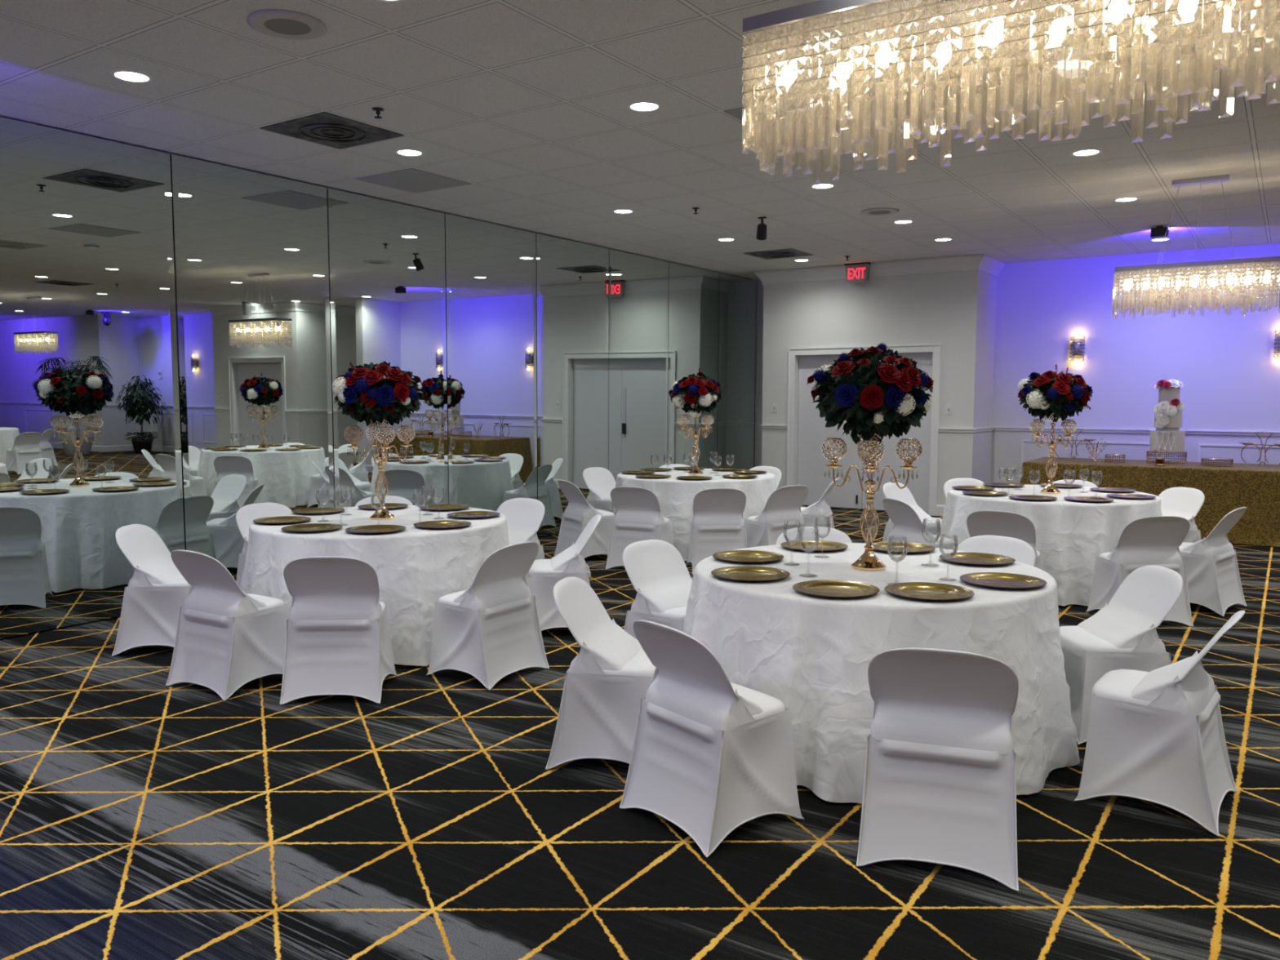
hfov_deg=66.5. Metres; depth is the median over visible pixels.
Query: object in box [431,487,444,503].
bowl
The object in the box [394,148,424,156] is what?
recessed light
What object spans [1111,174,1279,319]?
crystal chandelier
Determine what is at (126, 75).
recessed light
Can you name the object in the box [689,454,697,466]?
bowl
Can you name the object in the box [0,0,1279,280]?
ceiling
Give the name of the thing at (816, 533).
bowl
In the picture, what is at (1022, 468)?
bowl
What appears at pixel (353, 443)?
cup
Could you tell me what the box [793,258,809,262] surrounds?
recessed light
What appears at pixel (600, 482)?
folding chair
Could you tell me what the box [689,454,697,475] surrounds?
wine glass
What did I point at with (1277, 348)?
wall sconce
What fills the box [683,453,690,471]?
wine glass
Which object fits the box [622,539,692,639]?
folding chair
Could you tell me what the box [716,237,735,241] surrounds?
recessed light
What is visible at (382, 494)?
bowl
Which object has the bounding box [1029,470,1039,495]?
wine glass
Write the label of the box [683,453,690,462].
bowl
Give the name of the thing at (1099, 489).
charger plate
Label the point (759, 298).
wall
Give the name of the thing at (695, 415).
crystal bowl
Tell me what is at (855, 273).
exit sign
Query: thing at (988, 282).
wall
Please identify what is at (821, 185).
recessed light
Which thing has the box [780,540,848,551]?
charger plate
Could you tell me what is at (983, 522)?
folding chair
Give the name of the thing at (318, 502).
bowl
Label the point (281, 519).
charger plate
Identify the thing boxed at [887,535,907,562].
bowl
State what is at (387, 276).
mirror panel
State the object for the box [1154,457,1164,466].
cup
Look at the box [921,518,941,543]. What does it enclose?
bowl
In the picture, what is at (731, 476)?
charger plate
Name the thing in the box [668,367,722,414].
bouquet
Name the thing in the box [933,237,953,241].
recessed light
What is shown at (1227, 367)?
wall
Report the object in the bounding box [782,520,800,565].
wine glass
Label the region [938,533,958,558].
bowl
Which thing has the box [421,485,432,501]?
bowl
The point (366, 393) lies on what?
bouquet
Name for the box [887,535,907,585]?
wine glass
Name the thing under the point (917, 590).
charger plate
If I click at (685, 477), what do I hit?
charger plate
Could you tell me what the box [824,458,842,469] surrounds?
cup
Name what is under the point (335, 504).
bowl
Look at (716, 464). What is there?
bowl
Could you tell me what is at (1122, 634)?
folding chair
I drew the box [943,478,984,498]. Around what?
folding chair
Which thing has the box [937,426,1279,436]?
trim
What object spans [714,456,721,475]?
wine glass
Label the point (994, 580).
charger plate
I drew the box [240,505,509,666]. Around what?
tablecloth
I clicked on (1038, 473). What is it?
bowl
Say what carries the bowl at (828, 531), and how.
on the wine glass at (828, 531)
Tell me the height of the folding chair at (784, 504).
0.730 m
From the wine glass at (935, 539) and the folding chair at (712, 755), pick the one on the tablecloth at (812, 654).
the wine glass at (935, 539)
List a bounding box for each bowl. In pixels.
[315,488,328,506]
[333,489,347,508]
[340,485,351,501]
[369,416,389,429]
[371,492,384,510]
[413,488,426,507]
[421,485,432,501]
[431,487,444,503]
[650,454,658,465]
[663,453,671,465]
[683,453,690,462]
[688,408,702,417]
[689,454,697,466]
[709,452,717,462]
[714,456,721,466]
[726,454,734,466]
[782,520,800,543]
[799,525,818,552]
[814,516,831,537]
[857,427,884,442]
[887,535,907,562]
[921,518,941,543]
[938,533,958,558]
[998,467,1008,480]
[1003,467,1014,481]
[1014,466,1023,479]
[1029,470,1039,484]
[1044,412,1061,422]
[1063,470,1075,484]
[1079,468,1089,481]
[1091,471,1102,484]
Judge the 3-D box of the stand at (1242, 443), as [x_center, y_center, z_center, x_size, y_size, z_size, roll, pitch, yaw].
[6.683,-0.335,10.458,0.190,0.352,0.480,-4,6,-39]
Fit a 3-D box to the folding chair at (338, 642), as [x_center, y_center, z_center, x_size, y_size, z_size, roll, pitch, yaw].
[-1.517,0.711,4.941,0.484,0.730,0.480,0,5,-2]
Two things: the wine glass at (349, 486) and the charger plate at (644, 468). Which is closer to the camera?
the wine glass at (349, 486)
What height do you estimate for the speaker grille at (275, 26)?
0.002 m
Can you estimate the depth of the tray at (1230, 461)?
10.34 m
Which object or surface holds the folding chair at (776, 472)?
on the floor
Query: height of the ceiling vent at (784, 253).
0.017 m
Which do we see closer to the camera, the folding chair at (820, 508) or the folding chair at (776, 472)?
the folding chair at (820, 508)
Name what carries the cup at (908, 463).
on the candelabra at (868, 561)
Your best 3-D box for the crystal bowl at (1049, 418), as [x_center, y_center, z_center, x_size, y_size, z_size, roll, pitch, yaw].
[3.248,-0.495,7.665,0.145,0.082,0.145,-2,5,-22]
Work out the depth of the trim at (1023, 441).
11.72 m
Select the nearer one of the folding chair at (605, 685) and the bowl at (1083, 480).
the folding chair at (605, 685)
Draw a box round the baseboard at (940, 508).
[936,504,945,515]
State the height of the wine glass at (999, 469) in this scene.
0.195 m
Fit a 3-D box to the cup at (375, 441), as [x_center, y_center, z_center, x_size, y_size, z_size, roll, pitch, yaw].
[-1.687,-0.233,6.215,0.080,0.048,0.080,-2,6,-26]
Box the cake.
[1149,379,1185,452]
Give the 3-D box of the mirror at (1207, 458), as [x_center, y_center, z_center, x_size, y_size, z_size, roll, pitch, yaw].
[6.139,-0.228,10.373,0.296,0.007,0.296,3,6,34]
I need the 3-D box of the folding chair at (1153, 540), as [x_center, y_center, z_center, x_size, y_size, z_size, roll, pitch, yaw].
[3.340,0.574,6.516,0.484,0.730,0.480,0,5,-4]
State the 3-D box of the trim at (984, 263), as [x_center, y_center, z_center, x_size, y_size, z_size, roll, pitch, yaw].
[3.096,-2.703,12.824,3.030,0.166,1.000,3,6,34]
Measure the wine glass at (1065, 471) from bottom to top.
0.206 m
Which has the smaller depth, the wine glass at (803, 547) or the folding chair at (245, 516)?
the wine glass at (803, 547)
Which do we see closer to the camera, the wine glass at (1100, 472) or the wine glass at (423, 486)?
the wine glass at (423, 486)
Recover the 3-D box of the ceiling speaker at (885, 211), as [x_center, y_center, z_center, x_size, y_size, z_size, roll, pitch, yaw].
[2.183,-2.441,8.885,0.340,0.015,0.340,3,6,34]
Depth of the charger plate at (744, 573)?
4.18 m
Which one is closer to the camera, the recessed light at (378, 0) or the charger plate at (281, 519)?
the recessed light at (378, 0)
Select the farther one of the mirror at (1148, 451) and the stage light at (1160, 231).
the mirror at (1148, 451)
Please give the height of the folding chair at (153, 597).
0.730 m
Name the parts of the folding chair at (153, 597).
backrest, seat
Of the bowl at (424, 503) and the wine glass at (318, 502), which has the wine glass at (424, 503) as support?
the bowl at (424, 503)
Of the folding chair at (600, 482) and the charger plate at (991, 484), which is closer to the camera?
the charger plate at (991, 484)
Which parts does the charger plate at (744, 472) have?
plate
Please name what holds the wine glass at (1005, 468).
on the tablecloth at (1070, 535)
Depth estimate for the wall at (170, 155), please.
7.04 m
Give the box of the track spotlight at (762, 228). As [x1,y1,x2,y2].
[755,216,766,239]
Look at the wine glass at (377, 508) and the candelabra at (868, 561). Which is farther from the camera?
the wine glass at (377, 508)
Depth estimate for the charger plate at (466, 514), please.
6.25 m
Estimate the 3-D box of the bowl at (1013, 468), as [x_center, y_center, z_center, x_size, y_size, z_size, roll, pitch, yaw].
[2.878,-0.041,7.602,0.084,0.109,0.084,3,6,34]
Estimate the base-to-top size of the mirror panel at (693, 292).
3.149 m
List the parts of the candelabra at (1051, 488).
crystal globe, crystal globe, arm, rod, arm, crystal globe, crystal globe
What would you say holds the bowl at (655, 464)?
on the wine glass at (655, 464)
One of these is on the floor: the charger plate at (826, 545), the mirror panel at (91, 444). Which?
the mirror panel at (91, 444)
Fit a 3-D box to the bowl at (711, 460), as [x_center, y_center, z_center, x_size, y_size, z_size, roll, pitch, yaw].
[0.733,-0.223,9.711,0.084,0.109,0.084,3,6,34]
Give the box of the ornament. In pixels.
[1084,438,1106,461]
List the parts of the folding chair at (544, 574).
seat, backrest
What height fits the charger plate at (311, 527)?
0.015 m
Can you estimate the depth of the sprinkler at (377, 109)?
5.71 m
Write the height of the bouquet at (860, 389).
0.447 m
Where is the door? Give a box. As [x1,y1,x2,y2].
[797,351,933,513]
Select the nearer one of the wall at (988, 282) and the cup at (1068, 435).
the cup at (1068, 435)
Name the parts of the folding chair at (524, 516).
backrest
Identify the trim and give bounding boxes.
[755,253,1004,284]
[755,422,762,428]
[760,424,786,429]
[786,343,941,515]
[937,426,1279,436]
[1020,440,1279,475]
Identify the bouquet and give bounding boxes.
[332,360,425,426]
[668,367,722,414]
[807,342,933,444]
[1017,364,1093,422]
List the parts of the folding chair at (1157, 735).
seat, backrest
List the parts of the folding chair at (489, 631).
seat, backrest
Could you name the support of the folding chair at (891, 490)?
on the floor
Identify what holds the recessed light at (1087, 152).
in the ceiling
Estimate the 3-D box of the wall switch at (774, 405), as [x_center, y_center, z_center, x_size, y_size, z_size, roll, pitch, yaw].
[1.836,-0.987,13.310,0.076,0.120,0.020,3,6,34]
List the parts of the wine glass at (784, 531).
stem and foot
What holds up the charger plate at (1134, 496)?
on the tablecloth at (1070, 535)
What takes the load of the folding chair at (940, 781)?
on the floor
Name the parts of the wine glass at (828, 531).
stem and foot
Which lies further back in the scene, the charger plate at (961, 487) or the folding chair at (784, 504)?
the folding chair at (784, 504)
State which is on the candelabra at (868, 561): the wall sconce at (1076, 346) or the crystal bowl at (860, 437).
the crystal bowl at (860, 437)
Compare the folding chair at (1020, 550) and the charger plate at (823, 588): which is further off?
the folding chair at (1020, 550)
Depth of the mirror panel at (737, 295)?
13.81 m
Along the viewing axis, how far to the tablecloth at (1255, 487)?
10.03 m
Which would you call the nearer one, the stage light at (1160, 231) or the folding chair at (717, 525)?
the folding chair at (717, 525)
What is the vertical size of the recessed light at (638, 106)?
0.006 m
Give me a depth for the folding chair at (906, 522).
7.30 m
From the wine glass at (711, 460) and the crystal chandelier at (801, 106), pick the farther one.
the wine glass at (711, 460)
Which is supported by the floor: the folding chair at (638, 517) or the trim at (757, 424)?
the folding chair at (638, 517)
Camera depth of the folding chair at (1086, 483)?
8.88 m
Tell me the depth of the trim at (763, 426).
13.32 m
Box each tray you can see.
[1104,453,1125,462]
[1200,457,1233,466]
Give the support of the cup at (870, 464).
on the candelabra at (868, 561)
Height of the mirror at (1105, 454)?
0.007 m
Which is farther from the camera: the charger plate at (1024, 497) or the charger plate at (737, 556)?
the charger plate at (1024, 497)
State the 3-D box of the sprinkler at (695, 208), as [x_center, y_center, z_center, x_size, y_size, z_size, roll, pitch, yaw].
[0.500,-2.410,8.737,0.068,0.051,0.068,3,6,34]
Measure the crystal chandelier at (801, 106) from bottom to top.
1.080 m
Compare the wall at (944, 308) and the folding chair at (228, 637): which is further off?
the wall at (944, 308)
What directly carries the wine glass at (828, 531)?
on the tablecloth at (812, 654)
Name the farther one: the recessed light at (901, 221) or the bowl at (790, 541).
the recessed light at (901, 221)
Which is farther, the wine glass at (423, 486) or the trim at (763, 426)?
the trim at (763, 426)
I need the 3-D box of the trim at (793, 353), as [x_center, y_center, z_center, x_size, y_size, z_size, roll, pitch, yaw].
[2.895,-0.669,12.720,2.045,2.133,0.190,3,6,34]
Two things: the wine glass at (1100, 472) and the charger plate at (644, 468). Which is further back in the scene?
the charger plate at (644, 468)
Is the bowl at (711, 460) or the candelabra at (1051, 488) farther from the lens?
the bowl at (711, 460)
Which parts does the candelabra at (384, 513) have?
crystal globe, arm, crystal globe, arm, stem, rod, arm, crystal globe, arm, crystal globe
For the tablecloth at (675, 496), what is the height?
0.723 m
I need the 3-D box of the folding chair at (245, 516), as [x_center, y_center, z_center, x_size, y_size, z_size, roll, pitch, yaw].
[-2.544,0.542,6.884,0.480,0.730,0.484,4,6,39]
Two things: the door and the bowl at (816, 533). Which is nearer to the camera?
the bowl at (816, 533)
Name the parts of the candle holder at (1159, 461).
crown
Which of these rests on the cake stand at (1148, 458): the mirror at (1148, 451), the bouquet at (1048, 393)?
the mirror at (1148, 451)
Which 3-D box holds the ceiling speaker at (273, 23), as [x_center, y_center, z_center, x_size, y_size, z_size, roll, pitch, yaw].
[-1.593,-2.053,4.411,0.340,0.015,0.340,3,6,34]
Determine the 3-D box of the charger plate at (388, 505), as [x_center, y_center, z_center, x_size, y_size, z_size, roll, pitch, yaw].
[-1.758,0.184,6.679,0.335,0.015,0.335,-3,6,-27]
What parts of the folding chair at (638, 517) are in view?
backrest, seat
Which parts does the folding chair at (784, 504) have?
seat, backrest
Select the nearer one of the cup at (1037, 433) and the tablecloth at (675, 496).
the cup at (1037, 433)
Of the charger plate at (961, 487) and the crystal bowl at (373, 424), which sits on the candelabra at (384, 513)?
the crystal bowl at (373, 424)
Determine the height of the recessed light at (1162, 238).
0.006 m
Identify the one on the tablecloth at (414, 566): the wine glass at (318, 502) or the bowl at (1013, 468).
the wine glass at (318, 502)
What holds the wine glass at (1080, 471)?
on the tablecloth at (1070, 535)
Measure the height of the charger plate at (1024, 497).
0.015 m
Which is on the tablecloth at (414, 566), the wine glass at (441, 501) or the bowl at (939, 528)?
the wine glass at (441, 501)
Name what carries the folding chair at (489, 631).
on the floor
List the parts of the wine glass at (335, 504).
stem and foot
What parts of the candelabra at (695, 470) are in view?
crystal globe, crystal globe, arm, arm, rod, arm, arm, crystal globe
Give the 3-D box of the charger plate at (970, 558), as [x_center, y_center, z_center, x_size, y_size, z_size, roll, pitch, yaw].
[1.564,0.370,4.530,0.335,0.015,0.335,1,5,13]
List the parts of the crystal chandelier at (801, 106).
frame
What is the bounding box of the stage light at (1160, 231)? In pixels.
[1150,225,1168,238]
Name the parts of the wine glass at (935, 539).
stem and foot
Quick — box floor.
[0,505,1279,959]
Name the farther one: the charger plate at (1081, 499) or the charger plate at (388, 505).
the charger plate at (1081, 499)
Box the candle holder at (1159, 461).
[1151,447,1168,466]
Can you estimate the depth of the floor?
3.25 m
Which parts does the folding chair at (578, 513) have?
backrest, seat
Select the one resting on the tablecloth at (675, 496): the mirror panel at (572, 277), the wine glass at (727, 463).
the wine glass at (727, 463)
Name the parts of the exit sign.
mounting plate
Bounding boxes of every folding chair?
[111,524,191,656]
[165,549,289,701]
[235,502,292,586]
[280,556,397,705]
[354,495,413,506]
[426,541,549,690]
[496,497,545,590]
[528,514,600,631]
[545,576,656,769]
[554,480,615,558]
[582,466,616,512]
[605,486,673,568]
[619,619,804,857]
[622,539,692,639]
[658,463,690,468]
[685,488,746,574]
[743,484,808,547]
[749,466,781,488]
[776,526,852,544]
[800,477,839,528]
[856,648,1018,892]
[882,482,942,542]
[882,497,954,550]
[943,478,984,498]
[957,535,1035,566]
[966,510,1043,570]
[1053,479,1097,487]
[1059,565,1182,745]
[1074,610,1244,836]
[1085,515,1193,626]
[1158,486,1204,542]
[1178,506,1247,616]
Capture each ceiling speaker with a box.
[247,9,327,39]
[860,207,898,215]
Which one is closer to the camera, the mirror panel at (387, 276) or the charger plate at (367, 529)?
the charger plate at (367, 529)
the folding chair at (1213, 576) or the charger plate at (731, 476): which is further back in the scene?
the charger plate at (731, 476)
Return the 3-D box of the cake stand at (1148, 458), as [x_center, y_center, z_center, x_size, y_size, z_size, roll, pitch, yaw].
[5.851,-0.256,10.841,0.396,0.131,0.396,3,6,34]
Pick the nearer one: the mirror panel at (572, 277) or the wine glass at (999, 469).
the wine glass at (999, 469)
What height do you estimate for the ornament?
0.260 m
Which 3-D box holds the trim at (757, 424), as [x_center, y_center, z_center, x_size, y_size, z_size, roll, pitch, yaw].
[1.703,-0.777,13.925,0.499,0.055,0.819,3,6,34]
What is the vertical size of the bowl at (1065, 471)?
0.109 m
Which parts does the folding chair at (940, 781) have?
backrest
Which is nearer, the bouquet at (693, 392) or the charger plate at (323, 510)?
the charger plate at (323, 510)
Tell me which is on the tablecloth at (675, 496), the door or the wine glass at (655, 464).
the wine glass at (655, 464)
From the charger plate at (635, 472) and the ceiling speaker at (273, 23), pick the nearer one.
the ceiling speaker at (273, 23)
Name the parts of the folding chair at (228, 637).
backrest, seat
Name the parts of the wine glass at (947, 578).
stem and foot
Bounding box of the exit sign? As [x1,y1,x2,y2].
[844,262,871,283]
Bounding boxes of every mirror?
[1105,453,1124,455]
[1146,450,1186,453]
[1201,457,1233,459]
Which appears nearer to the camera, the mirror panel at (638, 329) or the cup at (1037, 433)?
the cup at (1037, 433)
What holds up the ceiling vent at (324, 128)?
in the ceiling
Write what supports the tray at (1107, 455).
on the tablecloth at (1255, 487)
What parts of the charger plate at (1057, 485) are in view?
plate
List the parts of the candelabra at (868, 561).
crystal globe, arm, arm, rod, stem, crystal globe, crystal globe, arm, crystal globe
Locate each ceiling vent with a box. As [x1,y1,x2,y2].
[259,111,404,149]
[355,168,470,192]
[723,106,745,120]
[743,248,813,259]
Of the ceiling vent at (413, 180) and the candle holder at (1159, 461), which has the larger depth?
the candle holder at (1159, 461)
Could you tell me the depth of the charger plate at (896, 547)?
4.90 m
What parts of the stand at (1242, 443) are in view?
serving plate, serving plate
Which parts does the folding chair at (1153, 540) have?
seat, backrest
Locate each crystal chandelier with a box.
[741,0,1279,183]
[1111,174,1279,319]
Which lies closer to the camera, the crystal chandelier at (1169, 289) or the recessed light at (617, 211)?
the crystal chandelier at (1169, 289)
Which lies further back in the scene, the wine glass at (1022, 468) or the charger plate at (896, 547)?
the wine glass at (1022, 468)
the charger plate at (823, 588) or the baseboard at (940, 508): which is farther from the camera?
the baseboard at (940, 508)
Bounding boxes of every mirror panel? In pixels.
[0,116,184,638]
[170,154,334,580]
[327,187,448,507]
[444,213,537,533]
[536,233,608,537]
[608,248,668,482]
[666,262,719,468]
[716,272,756,470]
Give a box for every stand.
[1053,428,1097,458]
[1146,450,1186,463]
[1238,431,1279,465]
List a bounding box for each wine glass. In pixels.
[315,488,328,521]
[333,489,347,525]
[340,485,351,515]
[371,492,384,524]
[413,488,426,524]
[421,485,432,515]
[431,487,444,519]
[650,454,658,474]
[663,453,671,475]
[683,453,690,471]
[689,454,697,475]
[709,452,717,472]
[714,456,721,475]
[726,454,734,475]
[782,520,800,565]
[799,525,818,577]
[814,516,831,557]
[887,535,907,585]
[921,518,941,566]
[938,533,958,581]
[998,467,1008,492]
[1003,467,1014,494]
[1013,466,1023,489]
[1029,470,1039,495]
[1063,470,1075,497]
[1079,468,1089,493]
[1091,471,1102,497]
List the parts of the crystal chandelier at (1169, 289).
frame, power cord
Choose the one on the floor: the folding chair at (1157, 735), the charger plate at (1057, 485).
the folding chair at (1157, 735)
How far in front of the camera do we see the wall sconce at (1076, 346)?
11.89 m
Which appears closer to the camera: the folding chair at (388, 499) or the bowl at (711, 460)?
the folding chair at (388, 499)
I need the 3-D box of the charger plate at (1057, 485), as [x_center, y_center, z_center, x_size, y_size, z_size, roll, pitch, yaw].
[3.549,0.050,8.219,0.335,0.015,0.335,-3,6,-27]
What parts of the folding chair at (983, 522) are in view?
backrest, seat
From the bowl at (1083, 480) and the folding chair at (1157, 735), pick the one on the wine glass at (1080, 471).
the bowl at (1083, 480)
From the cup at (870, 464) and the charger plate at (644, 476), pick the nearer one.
the cup at (870, 464)
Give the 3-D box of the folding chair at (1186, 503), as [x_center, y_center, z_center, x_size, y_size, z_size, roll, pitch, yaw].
[4.371,0.433,8.140,0.480,0.730,0.484,-2,5,-19]
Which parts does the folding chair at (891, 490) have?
backrest, seat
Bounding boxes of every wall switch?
[772,403,777,412]
[945,404,951,413]
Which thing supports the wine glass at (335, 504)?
on the tablecloth at (414, 566)
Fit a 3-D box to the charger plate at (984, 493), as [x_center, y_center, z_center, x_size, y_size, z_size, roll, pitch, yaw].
[2.677,0.106,7.575,0.335,0.015,0.335,-1,5,-6]
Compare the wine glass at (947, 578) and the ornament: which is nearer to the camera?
the wine glass at (947, 578)
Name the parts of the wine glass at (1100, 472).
stem and foot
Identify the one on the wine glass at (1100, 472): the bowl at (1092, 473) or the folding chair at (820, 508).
the bowl at (1092, 473)
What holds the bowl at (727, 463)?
on the wine glass at (727, 463)
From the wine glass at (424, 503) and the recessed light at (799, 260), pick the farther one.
the recessed light at (799, 260)
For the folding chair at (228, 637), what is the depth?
4.97 m
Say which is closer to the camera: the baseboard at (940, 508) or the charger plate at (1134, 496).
the charger plate at (1134, 496)
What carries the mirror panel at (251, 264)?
attached to the wall at (170, 155)
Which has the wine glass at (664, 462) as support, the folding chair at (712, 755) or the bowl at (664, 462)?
the bowl at (664, 462)
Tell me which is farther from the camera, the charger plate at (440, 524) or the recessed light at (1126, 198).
the recessed light at (1126, 198)
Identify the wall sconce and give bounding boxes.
[1069,333,1085,364]
[1273,329,1279,357]
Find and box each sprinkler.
[372,106,383,119]
[692,207,699,213]
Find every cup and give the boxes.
[347,440,360,448]
[368,439,382,447]
[379,441,392,449]
[400,440,413,448]
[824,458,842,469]
[861,461,879,472]
[898,459,917,471]
[1031,431,1042,437]
[1063,432,1074,438]
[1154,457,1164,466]
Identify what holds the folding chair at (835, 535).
on the floor
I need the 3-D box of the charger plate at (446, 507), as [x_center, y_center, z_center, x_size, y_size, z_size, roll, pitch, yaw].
[-1.323,0.189,6.619,0.335,0.015,0.335,1,5,13]
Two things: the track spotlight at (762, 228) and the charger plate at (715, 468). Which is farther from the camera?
the charger plate at (715, 468)
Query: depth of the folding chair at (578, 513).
8.91 m
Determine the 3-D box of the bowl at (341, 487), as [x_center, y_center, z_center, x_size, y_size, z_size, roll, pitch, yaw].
[-1.895,0.089,6.290,0.075,0.098,0.075,3,6,34]
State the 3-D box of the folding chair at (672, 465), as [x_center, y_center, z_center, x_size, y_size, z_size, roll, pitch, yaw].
[0.417,0.204,10.783,0.484,0.730,0.480,-1,5,-6]
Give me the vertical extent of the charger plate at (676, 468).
0.015 m
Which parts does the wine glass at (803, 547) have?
stem and foot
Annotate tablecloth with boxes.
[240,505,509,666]
[612,468,776,560]
[682,542,1079,804]
[940,484,1162,606]
[1019,457,1279,546]
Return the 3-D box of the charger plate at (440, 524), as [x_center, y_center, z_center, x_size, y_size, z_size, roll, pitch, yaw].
[-1.161,0.265,5.738,0.335,0.015,0.335,0,5,3]
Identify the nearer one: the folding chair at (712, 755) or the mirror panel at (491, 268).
the folding chair at (712, 755)
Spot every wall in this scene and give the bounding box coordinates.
[169,155,755,550]
[754,280,763,466]
[761,269,981,516]
[975,271,996,483]
[991,243,1279,484]
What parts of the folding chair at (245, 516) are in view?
backrest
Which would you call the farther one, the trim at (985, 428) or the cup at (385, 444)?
the trim at (985, 428)
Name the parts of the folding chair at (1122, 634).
seat, backrest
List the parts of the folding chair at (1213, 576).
seat, backrest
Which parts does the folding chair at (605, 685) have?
backrest, seat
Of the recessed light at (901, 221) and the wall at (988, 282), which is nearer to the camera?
the recessed light at (901, 221)
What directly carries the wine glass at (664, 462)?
on the tablecloth at (675, 496)
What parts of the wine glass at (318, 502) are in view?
stem and foot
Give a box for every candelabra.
[343,416,415,519]
[677,408,714,474]
[820,427,922,571]
[1029,412,1076,493]
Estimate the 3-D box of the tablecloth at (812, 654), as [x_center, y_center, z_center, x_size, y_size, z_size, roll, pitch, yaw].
[1.032,0.757,4.361,1.733,0.723,1.772,3,6,34]
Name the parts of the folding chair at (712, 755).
backrest, seat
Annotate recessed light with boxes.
[109,69,153,83]
[377,0,404,1]
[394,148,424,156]
[611,208,634,213]
[626,101,662,111]
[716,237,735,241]
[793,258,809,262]
[809,182,835,188]
[892,219,914,223]
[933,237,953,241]
[1070,148,1102,156]
[1112,196,1139,201]
[1149,237,1171,241]
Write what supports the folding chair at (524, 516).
on the floor
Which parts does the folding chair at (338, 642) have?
backrest, seat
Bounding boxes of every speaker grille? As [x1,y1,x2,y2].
[263,18,311,35]
[868,210,890,214]
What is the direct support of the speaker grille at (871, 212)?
attached to the ceiling speaker at (885, 211)
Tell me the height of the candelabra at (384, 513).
0.660 m
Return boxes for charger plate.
[253,515,311,524]
[280,523,342,532]
[291,506,345,514]
[345,524,405,533]
[357,502,408,509]
[413,520,471,528]
[420,503,470,511]
[447,511,500,518]
[621,470,654,474]
[635,474,670,478]
[640,467,671,471]
[672,466,705,470]
[676,475,712,479]
[711,467,744,471]
[711,565,790,581]
[712,550,783,563]
[721,474,757,478]
[733,470,767,474]
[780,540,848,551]
[792,579,879,597]
[871,541,935,553]
[884,582,974,599]
[939,552,1015,565]
[951,485,995,490]
[960,572,1046,588]
[962,490,1007,496]
[982,482,1024,487]
[1008,494,1057,501]
[1040,483,1083,488]
[1063,496,1114,502]
[1089,487,1136,492]
[1106,493,1155,499]
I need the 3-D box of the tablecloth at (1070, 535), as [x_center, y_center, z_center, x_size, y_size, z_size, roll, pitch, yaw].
[3.265,0.464,7.745,1.774,0.723,1.774,3,6,34]
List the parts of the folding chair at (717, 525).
backrest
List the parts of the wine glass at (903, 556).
stem and foot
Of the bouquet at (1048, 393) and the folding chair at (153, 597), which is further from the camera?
the bouquet at (1048, 393)
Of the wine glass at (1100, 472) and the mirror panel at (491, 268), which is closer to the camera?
the wine glass at (1100, 472)
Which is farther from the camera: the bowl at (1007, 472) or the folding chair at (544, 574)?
the bowl at (1007, 472)
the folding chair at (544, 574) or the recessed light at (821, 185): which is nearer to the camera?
the folding chair at (544, 574)
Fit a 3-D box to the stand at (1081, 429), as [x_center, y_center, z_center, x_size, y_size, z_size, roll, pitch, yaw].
[5.119,-0.425,11.498,0.480,0.352,0.190,2,5,19]
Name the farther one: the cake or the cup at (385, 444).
the cake
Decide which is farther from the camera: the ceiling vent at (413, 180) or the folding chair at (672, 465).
the folding chair at (672, 465)
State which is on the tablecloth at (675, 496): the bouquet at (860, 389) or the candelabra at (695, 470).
the candelabra at (695, 470)
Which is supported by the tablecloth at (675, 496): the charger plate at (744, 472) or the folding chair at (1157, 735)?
the charger plate at (744, 472)
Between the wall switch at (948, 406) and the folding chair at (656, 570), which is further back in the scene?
the wall switch at (948, 406)
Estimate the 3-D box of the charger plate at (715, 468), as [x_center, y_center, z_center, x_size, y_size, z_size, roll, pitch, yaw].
[0.906,-0.107,10.036,0.335,0.015,0.335,-3,6,-27]
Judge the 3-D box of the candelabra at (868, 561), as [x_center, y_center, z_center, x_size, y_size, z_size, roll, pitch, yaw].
[1.021,0.065,4.330,0.339,0.660,0.339,-3,6,-31]
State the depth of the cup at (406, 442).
6.12 m

